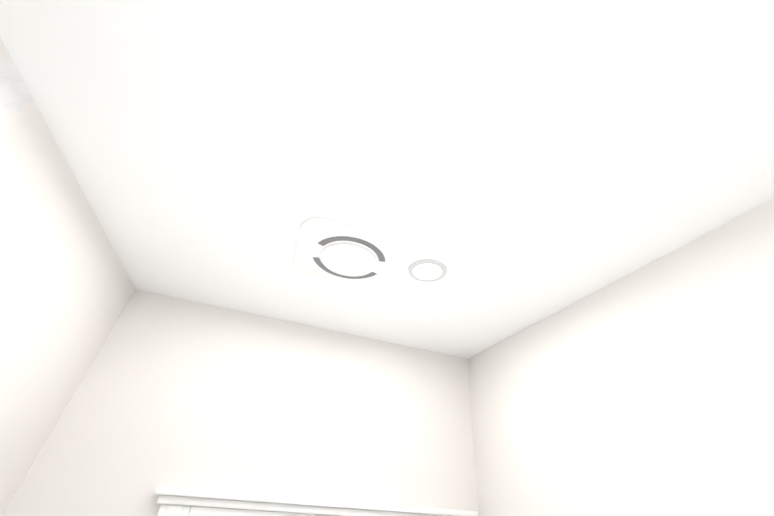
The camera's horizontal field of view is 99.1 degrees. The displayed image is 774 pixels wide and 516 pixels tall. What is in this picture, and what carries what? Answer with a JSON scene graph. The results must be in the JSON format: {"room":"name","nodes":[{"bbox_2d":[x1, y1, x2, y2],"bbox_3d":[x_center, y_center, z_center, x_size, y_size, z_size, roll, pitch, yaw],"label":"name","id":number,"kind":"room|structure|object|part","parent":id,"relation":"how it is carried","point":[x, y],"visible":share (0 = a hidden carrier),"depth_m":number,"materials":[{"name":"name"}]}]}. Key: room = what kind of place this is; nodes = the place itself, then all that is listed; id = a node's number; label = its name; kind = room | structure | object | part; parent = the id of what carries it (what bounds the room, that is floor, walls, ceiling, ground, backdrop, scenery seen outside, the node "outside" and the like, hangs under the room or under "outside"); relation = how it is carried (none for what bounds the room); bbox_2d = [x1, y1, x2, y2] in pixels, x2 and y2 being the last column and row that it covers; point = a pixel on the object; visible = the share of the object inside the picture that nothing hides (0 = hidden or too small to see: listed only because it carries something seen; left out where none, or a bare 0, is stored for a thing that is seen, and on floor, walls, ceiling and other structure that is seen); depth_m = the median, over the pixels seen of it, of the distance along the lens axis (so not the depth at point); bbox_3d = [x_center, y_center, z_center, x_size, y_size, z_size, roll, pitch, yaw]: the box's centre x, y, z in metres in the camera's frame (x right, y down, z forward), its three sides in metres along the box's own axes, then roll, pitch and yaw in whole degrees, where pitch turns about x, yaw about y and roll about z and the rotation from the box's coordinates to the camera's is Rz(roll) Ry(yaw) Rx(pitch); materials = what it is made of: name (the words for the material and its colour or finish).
{"room":"bathroom","nodes":[
{"label":"bathroom","id":0,"kind":"room"},
{"bbox_2d":[0,55,33,124],"bbox_3d":[-1.185,0.540,-0.196,0.886,2.440,0.090,15,-37,-14],"label":"wall","id":1,"kind":"structure","parent":0,"point":[15,96],"depth_m":0.61,"materials":[{"name":"stone"}]},
{"bbox_2d":[0,38,134,515],"bbox_3d":[-0.733,0.498,-0.310,0.120,2.440,2.550,15,-37,-14],"label":"wall","id":2,"kind":"structure","parent":0,"point":[67,289],"depth_m":0.84,"materials":[{"name":"paint"}]},
{"bbox_2d":[2,289,478,515],"bbox_3d":[-0.407,1.353,0.852,1.748,2.440,0.160,15,-37,-14],"label":"wall","id":3,"kind":"structure","parent":0,"point":[175,392],"depth_m":1.25,"materials":[{"name":"paint"}]},
{"bbox_2d":[155,486,477,515],"bbox_3d":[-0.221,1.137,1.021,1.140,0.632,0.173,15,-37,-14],"label":"door frame","id":4,"kind":"structure","parent":3,"relation":"in","point":[174,501],"depth_m":1.08,"materials":[{"name":"white wood"}]},
{"bbox_2d":[0,0,773,358],"bbox_3d":[-0.220,-0.446,0.479,2.514,0.080,2.670,15,-37,-14],"label":"ceiling","id":5,"kind":"structure","parent":0,"point":[514,166],"depth_m":0.67,"materials":[{"name":"white paint"}]},
{"bbox_2d":[292,217,401,286],"bbox_3d":[-0.129,0.004,1.009,0.300,0.024,0.300,15,-37,-14],"label":"fan","id":6,"kind":"object","parent":5,"relation":"attached to","point":[338,251],"visible":1,"depth_m":0.97,"materials":[{"name":"white plastic"}]},
{"bbox_2d":[408,259,446,281],"bbox_3d":[0.128,0.043,1.048,0.124,0.007,0.124,15,-37,-14],"label":"recessed light","id":7,"kind":"object","parent":5,"relation":"in","point":[415,264],"depth_m":1.04,"materials":[{"name":"grey plastic"}]},
{"bbox_3d":[0.128,0.041,1.049,0.087,0.001,0.087,15,-37,-14],"label":"recessed ceiling light bulb","id":8,"kind":"part","parent":7,"relation":"part of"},
{"bbox_2d":[468,198,773,515],"bbox_3d":[0.808,0.887,0.049,0.120,2.440,2.670,15,-37,-14],"label":"wall","id":9,"kind":"structure","parent":0,"point":[647,390],"depth_m":0.86,"materials":[{"name":"paint"}]}
]}

